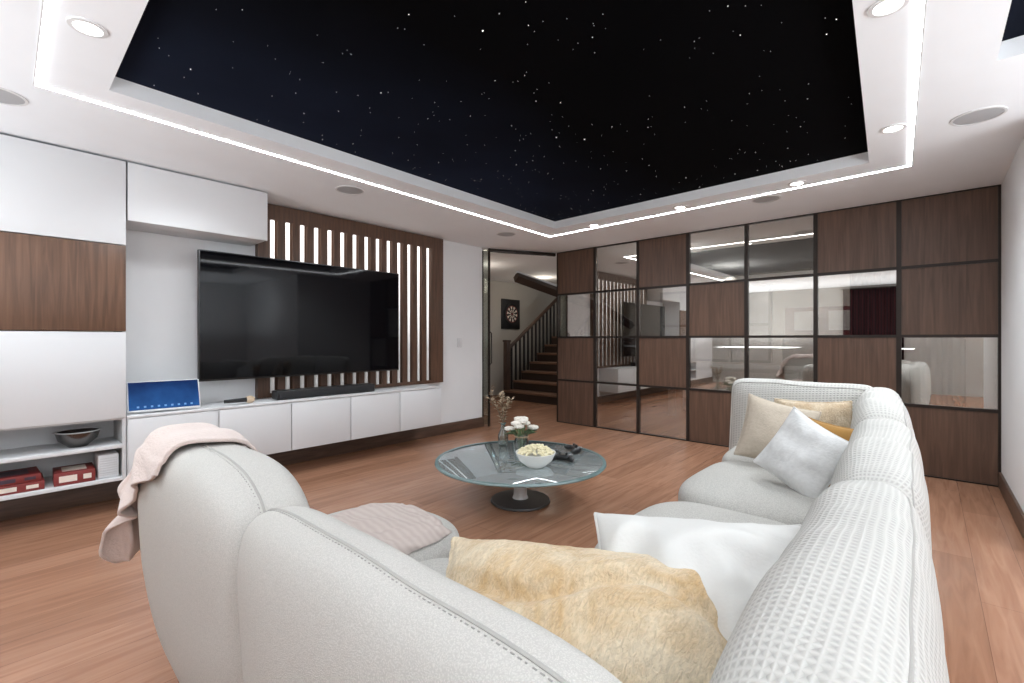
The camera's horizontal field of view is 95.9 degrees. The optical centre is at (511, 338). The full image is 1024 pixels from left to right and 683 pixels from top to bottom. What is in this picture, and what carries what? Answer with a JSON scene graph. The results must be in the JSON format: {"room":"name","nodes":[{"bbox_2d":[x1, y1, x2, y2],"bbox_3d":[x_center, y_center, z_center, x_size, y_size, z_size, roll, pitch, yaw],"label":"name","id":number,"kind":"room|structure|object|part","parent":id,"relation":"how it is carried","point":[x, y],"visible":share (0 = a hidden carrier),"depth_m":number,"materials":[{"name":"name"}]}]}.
{"room":"living room","nodes":[
{"label":"living room","id":0,"kind":"room"},
{"bbox_2d":[126,230,481,423],"bbox_3d":[-2.877,-0.025,3.694,0.120,2.450,7.240,0,0,42],"label":"wall","id":1,"kind":"structure","parent":0,"point":[161,270],"depth_m":3.83,"materials":[{"name":"paint"}]},
{"bbox_2d":[0,134,125,500],"bbox_3d":[-3.183,-0.130,2.964,0.398,2.220,1.045,0,0,42],"label":"cabinet","id":2,"kind":"object","parent":1,"relation":"attached to","point":[63,210],"visible":0.88,"depth_m":3.00,"materials":[{"name":"white laminate"}]},
{"bbox_2d":[0,472,44,495],"bbox_3d":[-3.162,0.926,2.928,0.261,0.056,0.270,0,0,42],"label":"board game box","id":3,"kind":"object","parent":2,"relation":"on","point":[40,484],"visible":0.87,"depth_m":2.87,"materials":[{"name":"cardboard"}]},
{"bbox_3d":[-3.096,0.926,2.808,0.002,0.028,0.116,0,0,42],"label":"printed panel","id":4,"kind":"part","parent":3,"relation":"part of","materials":[{"name":"paper"}]},
{"bbox_2d":[0,466,40,486],"bbox_3d":[-3.169,0.874,2.921,0.251,0.046,0.250,0,0,39],"label":"board game box","id":5,"kind":"object","parent":3,"relation":"on","point":[23,475],"visible":1,"depth_m":2.90,"materials":[{"name":"cardboard"}]},
{"bbox_3d":[-3.099,0.875,2.810,0.002,0.022,0.108,0,0,39],"label":"printed panel","id":6,"kind":"part","parent":5,"relation":"part of","materials":[{"name":"paper"}]},
{"bbox_3d":[-3.170,0.852,2.921,0.150,0.002,0.150,0,0,39],"label":"printed panel","id":7,"kind":"part","parent":5,"relation":"part of","materials":[{"name":"cardboard"}]},
{"bbox_3d":[-3.025,0.875,2.900,0.002,0.018,0.050,0,0,39],"label":"printed panel","id":8,"kind":"part","parent":5,"relation":"part of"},
{"bbox_3d":[-3.012,0.926,2.902,0.002,0.022,0.054,0,0,42],"label":"printed panel","id":9,"kind":"part","parent":3,"relation":"part of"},
{"bbox_2d":[0,473,121,500],"bbox_3d":[-3.183,0.968,2.963,0.376,0.025,1.005,0,0,42],"label":"shelf","id":10,"kind":"object","parent":2,"relation":"attached to","point":[49,487],"depth_m":3.01,"materials":[{"name":"white paint"}]},
{"bbox_2d":[0,437,121,463],"bbox_3d":[-3.183,0.743,2.963,0.376,0.025,1.005,0,0,42],"label":"shelf","id":11,"kind":"object","parent":2,"relation":"attached to","point":[53,448],"depth_m":3.06,"materials":[{"name":"white paint"}]},
{"bbox_3d":[-3.044,0.248,2.836,0.019,0.593,1.042,0,0,42],"label":"door","id":12,"kind":"part","parent":2,"relation":"part of","materials":[{"name":"white paint"}]},
{"bbox_3d":[-3.044,-0.351,2.836,0.019,0.594,1.042,0,0,42],"label":"door","id":13,"kind":"part","parent":2,"relation":"part of","materials":[{"name":"brown wood"}]},
{"bbox_3d":[-3.044,-0.945,2.836,0.019,0.581,1.042,0,0,42],"label":"door","id":14,"kind":"part","parent":2,"relation":"part of","materials":[{"name":"white paint"}]},
{"bbox_2d":[52,462,94,486],"bbox_3d":[-2.968,0.913,3.130,0.241,0.081,0.200,0,0,44],"label":"board game box","id":15,"kind":"object","parent":2,"relation":"on","point":[84,472],"visible":1,"depth_m":3.07,"materials":[{"name":"cardboard"}]},
{"bbox_3d":[-2.904,0.914,3.023,0.002,0.040,0.086,0,0,44],"label":"printed panel","id":16,"kind":"part","parent":15,"relation":"part of","materials":[{"name":"paper"}]},
{"bbox_3d":[-2.968,0.874,3.130,0.144,0.002,0.120,0,0,44],"label":"printed panel","id":17,"kind":"part","parent":15,"relation":"part of","materials":[{"name":"paper"}]},
{"bbox_3d":[-2.840,0.914,3.090,0.002,0.032,0.040,0,0,44],"label":"printed panel","id":18,"kind":"part","parent":15,"relation":"part of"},
{"bbox_2d":[53,427,101,447],"bbox_3d":[-2.955,0.675,3.145,0.244,0.108,0.244,0,0,42],"label":"metal bowl","id":19,"kind":"object","parent":2,"relation":"on","point":[75,437],"visible":1,"depth_m":3.10,"materials":[{"name":"silver metal"}]},
{"bbox_2d":[94,449,118,478],"bbox_3d":[-2.844,0.874,3.240,0.196,0.160,0.110,0,0,42],"label":"book","id":20,"kind":"object","parent":2,"relation":"on","point":[106,462],"visible":1,"depth_m":3.18,"materials":[{"name":"paper"}]},
{"bbox_2d":[126,162,266,245],"bbox_3d":[-2.522,-1.035,3.699,0.398,0.410,0.918,0,0,42],"label":"upper cabinet","id":21,"kind":"object","parent":1,"relation":"attached to","point":[158,201],"visible":0.88,"depth_m":3.54,"materials":[{"name":"white laminate"}]},
{"bbox_2d":[0,417,482,520],"bbox_3d":[-2.786,1.135,3.692,0.018,0.130,7.120,0,0,42],"label":"baseboard","id":22,"kind":"structure","parent":1,"relation":"attached to","point":[58,500],"depth_m":4.37,"materials":[{"name":"brown wood"}]},
{"bbox_2d":[126,384,441,476],"bbox_3d":[-1.894,0.758,4.396,0.398,0.440,2.804,0,0,42],"label":"media console","id":23,"kind":"object","parent":1,"relation":"attached to","point":[272,426],"visible":0.8,"depth_m":4.17,"materials":[{"name":"white laminate"}]},
{"bbox_2d":[126,379,200,412],"bbox_3d":[-2.608,0.420,3.466,0.440,0.216,0.141,0,0,-44],"label":"panel","id":24,"kind":"object","parent":23,"relation":"on","point":[143,396],"visible":0.99,"depth_m":3.44,"materials":[{"name":"blue plastic"}]},
{"bbox_3d":[-2.502,0.770,3.437,0.019,0.415,0.552,0,0,42],"label":"drawer","id":25,"kind":"part","parent":23,"relation":"part of","materials":[{"name":"white paint"}]},
{"bbox_2d":[224,396,254,403],"bbox_3d":[-2.248,0.506,3.812,0.062,0.062,0.237,0,0,37],"label":"microphone","id":26,"kind":"object","parent":23,"relation":"on","point":[249,399],"visible":1,"depth_m":3.82,"materials":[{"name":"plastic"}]},
{"bbox_3d":[-2.267,0.506,3.785,0.040,0.040,0.172,0,0,37],"label":"handle","id":27,"kind":"part","parent":26,"relation":"part of","materials":[{"name":"black plastic"}]},
{"bbox_3d":[-2.128,0.770,3.853,0.019,0.415,0.552,0,0,42],"label":"drawer","id":28,"kind":"part","parent":23,"relation":"part of","materials":[{"name":"white paint"}]},
{"bbox_3d":[-1.753,0.770,4.269,0.019,0.415,0.552,0,0,42],"label":"drawer","id":29,"kind":"part","parent":23,"relation":"part of","materials":[{"name":"white paint"}]},
{"bbox_2d":[272,383,374,399],"bbox_3d":[-1.770,0.496,4.420,0.134,0.083,0.960,0,0,42],"label":"soundbar","id":30,"kind":"object","parent":23,"relation":"on","point":[282,394],"visible":1,"depth_m":4.33,"materials":[{"name":"black plastic"}]},
{"bbox_3d":[-1.378,0.770,4.686,0.019,0.415,0.552,0,0,42],"label":"drawer","id":31,"kind":"part","parent":23,"relation":"part of","materials":[{"name":"white paint"}]},
{"bbox_3d":[-1.003,0.770,5.102,0.019,0.415,0.552,0,0,42],"label":"drawer","id":32,"kind":"part","parent":23,"relation":"part of","materials":[{"name":"white paint"}]},
{"bbox_2d":[255,203,442,397],"bbox_3d":[-1.596,-0.352,4.976,0.065,1.776,2.140,0,0,42],"label":"panel","id":33,"kind":"object","parent":1,"relation":"attached to","point":[292,234],"visible":0.55,"depth_m":5.12,"materials":[{"name":"brown wood"}]},
{"bbox_2d":[197,249,398,381],"bbox_3d":[-1.928,-0.188,4.420,0.183,1.055,1.870,0,0,42],"label":"television","id":34,"kind":"object","parent":33,"relation":"attached to","point":[258,317],"visible":0.97,"depth_m":4.19,"materials":[{"name":"black plastic"}]},
{"bbox_2d":[457,338,461,346],"bbox_3d":[-0.680,0.050,6.035,0.013,0.120,0.080,0,0,42],"label":"light switch","id":35,"kind":"object","parent":1,"relation":"attached to","point":[459,340],"visible":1,"depth_m":6.02,"materials":[{"name":"white paint"}]},
{"bbox_2d":[482,248,555,425],"bbox_3d":[0.093,-0.022,6.503,1.130,2.445,0.213,0,0,-12],"label":"door frame","id":36,"kind":"structure","parent":1,"relation":"in","point":[489,249],"depth_m":6.37,"materials":[{"name":"brown metal"}]},
{"bbox_3d":[-0.436,-0.025,6.468,0.015,2.430,0.090,0,0,42],"label":"frame post","id":37,"kind":"part","parent":36,"relation":"part of","materials":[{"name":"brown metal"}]},
{"bbox_3d":[-0.315,-0.022,6.356,0.025,2.445,0.025,0,0,42],"label":"pivot post","id":38,"kind":"part","parent":36,"relation":"part of","materials":[{"name":"brown metal"}]},
{"bbox_3d":[-0.290,0.125,6.333,0.042,0.463,0.016,0,0,42],"label":"handle","id":39,"kind":"part","parent":36,"relation":"part of","materials":[{"name":"brown metal"}]},
{"bbox_3d":[0.160,-1.220,6.537,0.989,0.045,0.040,0,0,-20],"label":"rail","id":40,"kind":"part","parent":36,"relation":"part of","materials":[{"name":"brown metal"}]},
{"bbox_2d":[0,0,1023,286],"bbox_3d":[0.893,-1.350,3.906,10.500,0.200,12.600,0,0,42],"label":"ceiling","id":41,"kind":"structure","parent":0,"point":[966,64],"depth_m":3.06,"materials":[{"name":"paint"}]},
{"bbox_2d":[0,87,28,105],"bbox_3d":[-2.633,-1.247,2.357,0.230,0.006,0.230,0,0,42],"label":"ceiling speaker","id":42,"kind":"object","parent":41,"relation":"attached to","point":[7,97],"visible":1,"depth_m":2.40},
{"bbox_2d":[67,16,107,38],"bbox_3d":[-1.699,-1.246,1.851,0.124,0.009,0.124,0,0,42],"label":"recessed light","id":43,"kind":"object","parent":41,"relation":"in","point":[85,26],"visible":1,"depth_m":1.85,"materials":[{"name":"plastic"}]},
{"bbox_2d":[335,185,363,194],"bbox_3d":[-1.359,-1.247,3.876,0.230,0.006,0.230,0,0,42],"label":"ceiling speaker","id":44,"kind":"object","parent":41,"relation":"attached to","point":[351,190],"visible":1,"depth_m":3.87},
{"bbox_2d":[337,187,362,193],"bbox_3d":[-1.359,-1.248,3.876,0.206,0.005,0.206,0,0,42],"label":"grille","id":45,"kind":"object","parent":44,"relation":"attached to","point":[345,190],"depth_m":3.87,"materials":[{"name":"metal"}]},
{"bbox_2d":[33,0,926,236],"bbox_3d":[0.292,-1.248,2.839,3.527,0.004,4.422,0,0,42],"label":"light strip","id":46,"kind":"object","parent":41,"relation":"in","point":[46,4],"visible":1,"depth_m":2.40,"materials":[{"name":"plastic"}]},
{"bbox_2d":[115,0,867,220],"bbox_3d":[0.321,-1.349,2.792,3.020,0.043,3.840,0,0,42],"label":"ceiling panel","id":47,"kind":"object","parent":41,"relation":"attached to","point":[554,110],"visible":1,"depth_m":2.42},
{"bbox_2d":[496,232,515,236],"bbox_3d":[-0.071,-1.247,5.500,0.230,0.006,0.230,0,0,42],"label":"ceiling speaker","id":48,"kind":"object","parent":41,"relation":"attached to","point":[505,234],"visible":1,"depth_m":5.50},
{"bbox_2d":[497,233,514,235],"bbox_3d":[-0.071,-1.248,5.500,0.206,0.005,0.206,0,0,42],"label":"grille","id":49,"kind":"object","parent":48,"relation":"attached to","point":[499,234],"depth_m":5.51,"materials":[{"name":"metal"}]},
{"bbox_2d":[588,224,599,226],"bbox_3d":[0.899,-1.246,5.066,0.124,0.009,0.124,0,0,42],"label":"recessed light","id":50,"kind":"object","parent":41,"relation":"in","point":[589,225],"visible":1,"depth_m":5.08,"materials":[{"name":"plastic"}]},
{"bbox_2d":[673,205,686,208],"bbox_3d":[1.591,-1.246,4.375,0.124,0.009,0.124,0,0,42],"label":"recessed light","id":51,"kind":"object","parent":41,"relation":"in","point":[678,206],"visible":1,"depth_m":4.37,"materials":[{"name":"plastic"}]},
{"bbox_2d":[752,195,780,202],"bbox_3d":[2.268,-1.247,4.125,0.230,0.006,0.230,0,0,42],"label":"ceiling speaker","id":52,"kind":"object","parent":41,"relation":"attached to","point":[768,198],"visible":1,"depth_m":4.12},
{"bbox_2d":[788,180,805,185],"bbox_3d":[2.284,-1.246,3.702,0.124,0.009,0.124,0,0,42],"label":"recessed light","id":53,"kind":"object","parent":41,"relation":"in","point":[800,182],"visible":1,"depth_m":3.70,"materials":[{"name":"plastic"}]},
{"bbox_2d":[867,0,908,17],"bbox_3d":[1.407,-1.246,1.729,0.124,0.009,0.124,0,0,42],"label":"recessed light","id":54,"kind":"object","parent":41,"relation":"in","point":[880,8],"visible":1,"depth_m":1.74,"materials":[{"name":"plastic"}]},
{"bbox_2d":[880,123,906,133],"bbox_3d":[2.257,-1.246,2.737,0.124,0.009,0.124,0,0,42],"label":"recessed light","id":55,"kind":"object","parent":41,"relation":"in","point":[892,128],"visible":1,"depth_m":2.74,"materials":[{"name":"plastic"}]},
{"bbox_2d":[850,270,963,406],"bbox_3d":[4.468,-0.035,5.261,1.100,2.429,0.092,0,0,42],"label":"curtain","id":56,"kind":"object","parent":41,"relation":"hanging from","point":[932,368],"visible":0.24,"depth_m":5.22,"materials":[{"name":"fabric"}]},
{"bbox_2d":[950,106,1007,125],"bbox_3d":[2.612,-1.247,2.590,0.230,0.006,0.230,0,0,42],"label":"ceiling speaker","id":57,"kind":"object","parent":41,"relation":"attached to","point":[980,115],"visible":1,"depth_m":2.58},
{"bbox_2d":[1002,0,1023,40],"bbox_3d":[2.107,-1.349,1.197,1.070,0.043,1.400,0,0,42],"label":"ceiling panel","id":58,"kind":"object","parent":41,"relation":"attached to","point":[1014,27],"visible":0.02,"depth_m":1.94,"materials":[{"name":"black"}]},
{"bbox_2d":[0,392,1023,682],"bbox_3d":[0.893,1.240,3.906,10.500,0.080,12.600,0,0,42],"label":"floor","id":59,"kind":"structure","parent":0,"point":[69,614],"depth_m":2.87,"materials":[{"name":"brown wood"}]},
{"bbox_2d":[435,440,606,511],"bbox_3d":[0.062,1.042,3.416,1.252,0.316,1.252,0,0,42],"label":"coffee table","id":60,"kind":"object","parent":59,"relation":"on","point":[483,463],"visible":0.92,"depth_m":3.29,"materials":[{"name":"clear glass"}]},
{"bbox_2d":[498,422,507,446],"bbox_3d":[-0.073,0.789,3.834,0.086,0.192,0.086,0,0,42],"label":"bottle vase","id":61,"kind":"object","parent":60,"relation":"on","point":[504,423],"visible":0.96,"depth_m":3.83,"materials":[{"name":"clear glass"}]},
{"bbox_2d":[486,385,513,422],"bbox_3d":[-0.088,0.627,3.857,0.256,0.476,0.237,0,0,42],"label":"branch","id":62,"kind":"object","parent":61,"relation":"in","point":[500,402],"visible":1,"depth_m":3.83,"materials":[{"name":"brown plant"}]},
{"bbox_3d":[0.062,1.038,3.416,0.420,0.274,0.420,0,0,42],"label":"stem","id":63,"kind":"part","parent":60,"relation":"part of","materials":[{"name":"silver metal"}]},
{"bbox_3d":[0.062,0.892,3.416,1.230,0.015,1.230,0,0,42],"label":"glass","id":64,"kind":"part","parent":60,"relation":"part of","materials":[{"name":"glass"}]},
{"bbox_2d":[514,433,528,449],"bbox_3d":[0.075,0.823,3.700,0.120,0.125,0.120,0,0,42],"label":"flower vase","id":65,"kind":"object","parent":60,"relation":"on","point":[515,435],"visible":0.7,"depth_m":3.68,"materials":[{"name":"clear glass"}]},
{"bbox_2d":[504,416,538,446],"bbox_3d":[0.075,0.743,3.700,0.274,0.246,0.278,0,0,42],"label":"flower bouquet","id":66,"kind":"object","parent":65,"relation":"in","point":[520,421],"visible":1,"depth_m":3.67,"materials":[{"name":"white plant"}]},
{"bbox_2d":[516,449,555,468],"bbox_3d":[0.164,0.835,3.216,0.280,0.100,0.280,0,0,42],"label":"bowl","id":67,"kind":"object","parent":60,"relation":"on","point":[531,461],"visible":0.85,"depth_m":3.12,"materials":[{"name":"white ceramic"}]},
{"bbox_2d":[517,443,553,456],"bbox_3d":[0.161,0.763,3.214,0.261,0.071,0.256,0,0,42],"label":"popcorn","id":68,"kind":"object","parent":67,"relation":"in","point":[542,450],"visible":1,"depth_m":3.16,"materials":[{"name":"food"}]},
{"bbox_2d":[553,452,573,461],"bbox_3d":[0.369,0.854,3.360,0.184,0.056,0.105,0,0,22],"label":"game controller","id":69,"kind":"object","parent":60,"relation":"on","point":[560,456],"visible":0.85,"depth_m":3.35,"materials":[{"name":"black plastic"}]},
{"bbox_2d":[564,443,581,452],"bbox_3d":[0.486,0.854,3.634,0.105,0.056,0.184,0,0,-13],"label":"game controller","id":70,"kind":"object","parent":60,"relation":"on","point":[574,448],"visible":1,"depth_m":3.60,"materials":[{"name":"black plastic"}]},
{"bbox_2d":[137,378,949,682],"bbox_3d":[0.690,0.754,2.327,2.159,0.892,3.781,0,0,42],"label":"sectional sofa","id":71,"kind":"object","parent":59,"relation":"on","point":[246,581],"visible":0.84,"depth_m":0.83,"materials":[{"name":"white fabric"}]},
{"bbox_2d":[99,422,257,562],"bbox_3d":[-1.168,0.547,1.597,0.676,0.519,0.348,0,0,42],"label":"throw blanket","id":72,"kind":"object","parent":71,"relation":"on","point":[120,540],"visible":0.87,"depth_m":1.51,"materials":[{"name":"fabric"}]},
{"bbox_2d":[137,442,309,682],"bbox_3d":[-0.902,0.719,1.419,1.000,0.804,0.302,0,0,42],"label":"cushion","id":73,"kind":"object","parent":71,"relation":"on","point":[194,517],"depth_m":1.15,"materials":[{"name":"white fabric"}]},
{"bbox_2d":[332,503,451,554],"bbox_3d":[-0.614,0.780,1.845,0.501,0.067,0.641,0,0,42],"label":"throw blanket","id":74,"kind":"object","parent":71,"relation":"on","point":[408,529],"visible":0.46,"depth_m":1.90,"materials":[{"name":"fabric"}]},
{"bbox_2d":[328,503,458,561],"bbox_3d":[-0.659,0.902,1.899,0.680,0.254,0.840,0,0,42],"label":"seat cushion","id":75,"kind":"object","parent":71,"relation":"on","point":[440,549],"depth_m":1.84,"materials":[{"name":"white fabric"}]},
{"bbox_2d":[237,506,621,682],"bbox_3d":[-0.197,0.747,0.767,1.060,0.778,0.240,0,0,42],"label":"cushion","id":76,"kind":"object","parent":71,"relation":"on","point":[321,598],"depth_m":0.69,"materials":[{"name":"white fabric"}]},
{"bbox_2d":[420,558,448,576],"bbox_3d":[-0.257,0.900,1.389,0.600,0.247,0.640,0,0,42],"label":"seat cushion","id":77,"kind":"object","parent":71,"relation":"on","point":[439,565],"depth_m":1.61,"materials":[{"name":"white fabric"}]},
{"bbox_2d":[446,537,726,682],"bbox_3d":[0.138,0.625,0.952,0.677,0.296,0.434,0,0,10],"label":"sofa cushion","id":78,"kind":"object","parent":71,"relation":"on","point":[642,619],"visible":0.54,"depth_m":0.91,"materials":[{"name":"fur"}]},
{"bbox_2d":[595,501,786,548],"bbox_3d":[0.756,0.877,1.796,0.720,0.261,0.920,0,0,42],"label":"seat cushion","id":79,"kind":"object","parent":71,"relation":"on","point":[718,511],"depth_m":2.03,"materials":[{"name":"white fabric"}]},
{"bbox_2d":[594,512,801,641],"bbox_3d":[0.455,0.611,1.044,0.529,0.333,0.392,0,0,9],"label":"sofa cushion","id":80,"kind":"object","parent":71,"relation":"on","point":[730,560],"visible":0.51,"depth_m":1.05,"materials":[{"name":"white fabric"}]},
{"bbox_2d":[722,446,753,462],"bbox_3d":[1.818,0.849,3.006,0.760,0.278,0.800,0,0,42],"label":"seat cushion","id":81,"kind":"object","parent":71,"relation":"on","point":[729,456],"depth_m":2.95,"materials":[{"name":"white fabric"}]},
{"bbox_2d":[678,461,814,524],"bbox_3d":[1.344,0.859,2.450,0.760,0.270,0.900,0,0,42],"label":"seat cushion","id":82,"kind":"object","parent":71,"relation":"on","point":[746,487],"depth_m":2.26,"materials":[{"name":"white fabric"}]},
{"bbox_2d":[733,393,821,458],"bbox_3d":[1.556,0.555,2.711,0.471,0.444,0.185,0,0,19],"label":"sofa cushion","id":83,"kind":"object","parent":71,"relation":"on","point":[763,419],"visible":0.62,"depth_m":2.71,"materials":[{"name":"fabric"}]},
{"bbox_2d":[753,407,848,498],"bbox_3d":[1.420,0.570,2.264,0.187,0.443,0.449,0,0,-19],"label":"sofa cushion","id":84,"kind":"object","parent":71,"relation":"on","point":[804,455],"visible":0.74,"depth_m":2.22,"materials":[{"name":"fabric"}]},
{"bbox_2d":[774,398,852,427],"bbox_3d":[1.812,0.545,2.765,0.418,0.359,0.181,0,0,18],"label":"sofa cushion","id":85,"kind":"object","parent":71,"relation":"on","point":[839,413],"visible":0.32,"depth_m":2.72,"materials":[{"name":"beige fabric"}]},
{"bbox_2d":[709,480,949,682],"bbox_3d":[0.637,0.746,0.879,0.300,0.762,1.341,0,0,42],"label":"cushion","id":86,"kind":"object","parent":71,"relation":"on","point":[853,597],"depth_m":0.69,"materials":[{"name":"fabric"}]},
{"bbox_2d":[808,417,853,486],"bbox_3d":[1.607,0.600,2.314,0.375,0.384,0.157,0,0,42],"label":"sofa cushion","id":87,"kind":"object","parent":71,"relation":"on","point":[845,433],"visible":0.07,"depth_m":2.32,"materials":[{"name":"yellow fabric"}]},
{"bbox_2d":[830,419,931,554],"bbox_3d":[1.435,0.743,1.803,0.303,0.787,1.302,0,0,42],"label":"cushion","id":88,"kind":"object","parent":71,"relation":"on","point":[886,451],"depth_m":1.50,"materials":[{"name":"fabric"}]},
{"bbox_2d":[850,387,915,438],"bbox_3d":[2.156,0.716,2.701,0.291,0.817,1.140,0,0,38],"label":"cushion","id":89,"kind":"object","parent":71,"relation":"on","point":[868,402],"depth_m":2.44,"materials":[{"name":"fabric"}]},
{"bbox_2d":[503,271,634,404],"bbox_3d":[1.204,-0.026,9.617,1.580,2.451,3.274,0,0,42],"label":"staircase","id":90,"kind":"structure","parent":59,"relation":"on","point":[616,356],"depth_m":9.45,"materials":[{"name":"brown wood"}]},
{"bbox_3d":[-0.103,0.520,9.256,0.120,1.000,0.120,0,0,42],"label":"newel post","id":91,"kind":"part","parent":90,"relation":"part of","materials":[{"name":"brown wood"}]},
{"bbox_3d":[0.499,-0.380,9.925,0.076,1.223,1.762,0,0,42],"label":"handrail","id":92,"kind":"part","parent":90,"relation":"part of","materials":[{"name":"brown wood"}]},
{"bbox_3d":[1.403,-0.813,9.233,3.061,0.877,0.248,0,0,-33],"label":"trim","id":93,"kind":"part","parent":90,"relation":"part of","materials":[{"name":"white paint"}]},
{"bbox_3d":[1.495,-0.380,9.028,0.076,1.223,1.762,0,0,42],"label":"handrail","id":94,"kind":"part","parent":90,"relation":"part of","materials":[{"name":"brown wood"}]},
{"bbox_2d":[668,362,807,415],"bbox_3d":[3.280,0.800,7.005,1.900,0.800,1.000,0,0,42],"label":"table","id":95,"kind":"object","parent":59,"relation":"on","point":[698,370],"visible":0.37,"depth_m":6.66,"materials":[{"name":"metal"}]},
{"bbox_3d":[2.521,0.890,7.284,0.100,0.620,0.100,0,0,42],"label":"leg","id":96,"kind":"part","parent":95,"relation":"part of","materials":[{"name":"wood"}]},
{"bbox_3d":[2.923,0.890,7.730,0.100,0.620,0.100,0,0,42],"label":"leg","id":97,"kind":"part","parent":95,"relation":"part of","materials":[{"name":"wood"}]},
{"bbox_2d":[782,306,965,406],"bbox_3d":[5.729,0.325,7.484,2.300,1.750,0.390,0,0,42],"label":"tall cabinet","id":98,"kind":"object","parent":59,"relation":"on","point":[833,320],"visible":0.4,"depth_m":7.90,"materials":[{"name":"white paint"}]},
{"bbox_3d":[5.113,-0.315,8.032,0.350,0.330,0.020,0,0,42],"label":"white door","id":99,"kind":"part","parent":98,"relation":"part of","materials":[{"name":"paint"}]},
{"bbox_3d":[5.484,-0.315,7.697,0.350,0.330,0.020,0,0,42],"label":"white door","id":100,"kind":"part","parent":98,"relation":"part of","materials":[{"name":"paint"}]},
{"bbox_2d":[483,279,562,395],"bbox_3d":[-0.508,-0.025,9.823,0.100,2.450,5.280,0,0,42],"label":"wall","id":101,"kind":"structure","parent":0,"point":[533,302],"depth_m":10.20,"materials":[{"name":"paint"}]},
{"bbox_2d":[501,299,519,328],"bbox_3d":[-0.018,-0.550,10.243,0.062,0.660,0.600,0,0,42],"label":"dartboard","id":102,"kind":"object","parent":101,"relation":"attached to","point":[510,309],"visible":1,"depth_m":10.21,"materials":[{"name":"black plastic"}]},
{"bbox_2d":[557,184,1000,486],"bbox_3d":[2.315,-0.025,5.232,4.439,2.447,0.055,0,0,42],"label":"wall","id":103,"kind":"structure","parent":0,"point":[944,249],"depth_m":4.34,"materials":[{"name":"brown wood"}]},
{"bbox_3d":[0.901,0.894,6.504,0.598,0.586,0.037,0,0,42],"label":"wood panel","id":104,"kind":"part","parent":103,"relation":"part of","materials":[{"name":"brown wood"}]},
{"bbox_3d":[0.901,0.281,6.504,0.598,0.586,0.037,0,0,42],"label":"wood panel","id":105,"kind":"part","parent":103,"relation":"part of","materials":[{"name":"brown wood"}]},
{"bbox_3d":[0.901,-0.944,6.504,0.598,0.586,0.037,0,0,42],"label":"wood panel","id":106,"kind":"part","parent":103,"relation":"part of","materials":[{"name":"brown wood"}]},
{"bbox_3d":[1.372,-0.331,6.080,0.598,0.586,0.008,0,0,42],"label":"glass pane","id":107,"kind":"part","parent":103,"relation":"part of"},
{"bbox_3d":[1.372,0.894,6.080,0.598,0.586,0.008,0,0,42],"label":"glass pane","id":108,"kind":"part","parent":103,"relation":"part of","materials":[{"name":"glass"}]},
{"bbox_3d":[1.844,0.281,5.656,0.598,0.586,0.037,0,0,42],"label":"wood panel","id":109,"kind":"part","parent":103,"relation":"part of","materials":[{"name":"brown wood"}]},
{"bbox_3d":[1.844,-0.944,5.656,0.598,0.586,0.037,0,0,42],"label":"wood panel","id":110,"kind":"part","parent":103,"relation":"part of","materials":[{"name":"brown wood"}]},
{"bbox_3d":[2.315,0.894,5.231,0.598,0.586,0.037,0,0,42],"label":"wood panel","id":111,"kind":"part","parent":103,"relation":"part of","materials":[{"name":"brown wood"}]},
{"bbox_3d":[2.315,-0.331,5.231,0.598,0.586,0.037,0,0,42],"label":"wood panel","id":112,"kind":"part","parent":103,"relation":"part of","materials":[{"name":"brown wood"}]},
{"bbox_3d":[2.786,0.281,4.806,0.598,0.586,0.008,0,0,42],"label":"glass pane","id":113,"kind":"part","parent":103,"relation":"part of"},
{"bbox_3d":[2.786,-0.331,4.806,0.598,0.586,0.008,0,0,42],"label":"glass pane","id":114,"kind":"part","parent":103,"relation":"part of","materials":[{"name":"glass"}]},
{"bbox_3d":[3.258,0.281,4.382,0.598,0.586,0.037,0,0,42],"label":"wood panel","id":115,"kind":"part","parent":103,"relation":"part of","materials":[{"name":"brown wood"}]},
{"bbox_3d":[3.258,-0.944,4.382,0.598,0.586,0.037,0,0,42],"label":"wood panel","id":116,"kind":"part","parent":103,"relation":"part of","materials":[{"name":"brown wood"}]},
{"bbox_3d":[3.729,-0.331,3.958,0.598,0.586,0.037,0,0,42],"label":"wood panel","id":117,"kind":"part","parent":103,"relation":"part of","materials":[{"name":"brown wood"}]},
{"bbox_3d":[3.729,-0.944,3.958,0.598,0.586,0.037,0,0,42],"label":"wood panel","id":118,"kind":"part","parent":103,"relation":"part of","materials":[{"name":"brown wood"}]},
{"bbox_3d":[3.729,0.894,3.958,0.598,0.586,0.037,0,0,42],"label":"wood panel","id":119,"kind":"part","parent":103,"relation":"part of","materials":[{"name":"brown wood"}]},
{"bbox_2d":[563,268,996,408],"bbox_3d":[4.451,-0.025,8.978,8.600,2.450,0.100,0,0,42],"label":"wall","id":120,"kind":"structure","parent":0,"point":[834,290],"depth_m":8.50,"materials":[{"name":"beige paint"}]},
{"bbox_2d":[635,386,682,395],"bbox_3d":[3.872,1.130,9.418,2.950,0.140,0.020,0,0,42],"label":"baseboard","id":121,"kind":"structure","parent":120,"relation":"attached to","point":[650,390],"depth_m":10.04,"materials":[{"name":"brown wood"}]},
{"bbox_2d":[660,285,771,362],"bbox_3d":[4.010,-0.275,9.273,2.150,1.450,0.048,0,0,42],"label":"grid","id":122,"kind":"object","parent":120,"relation":"attached to","point":[672,304],"visible":0.63,"depth_m":9.04,"materials":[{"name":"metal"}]},
{"bbox_2d":[1001,137,1023,511],"bbox_3d":[3.496,-0.025,3.136,0.120,2.450,1.640,0,0,42],"label":"wall","id":123,"kind":"structure","parent":0,"point":[1012,186],"depth_m":3.20,"materials":[{"name":"paint"}]},
{"bbox_2d":[999,472,1023,539],"bbox_3d":[3.412,1.135,3.145,0.018,0.130,1.540,0,0,42],"label":"baseboard","id":124,"kind":"structure","parent":123,"relation":"attached to","point":[1017,513],"depth_m":3.11,"materials":[{"name":"brown wood"}]}
]}

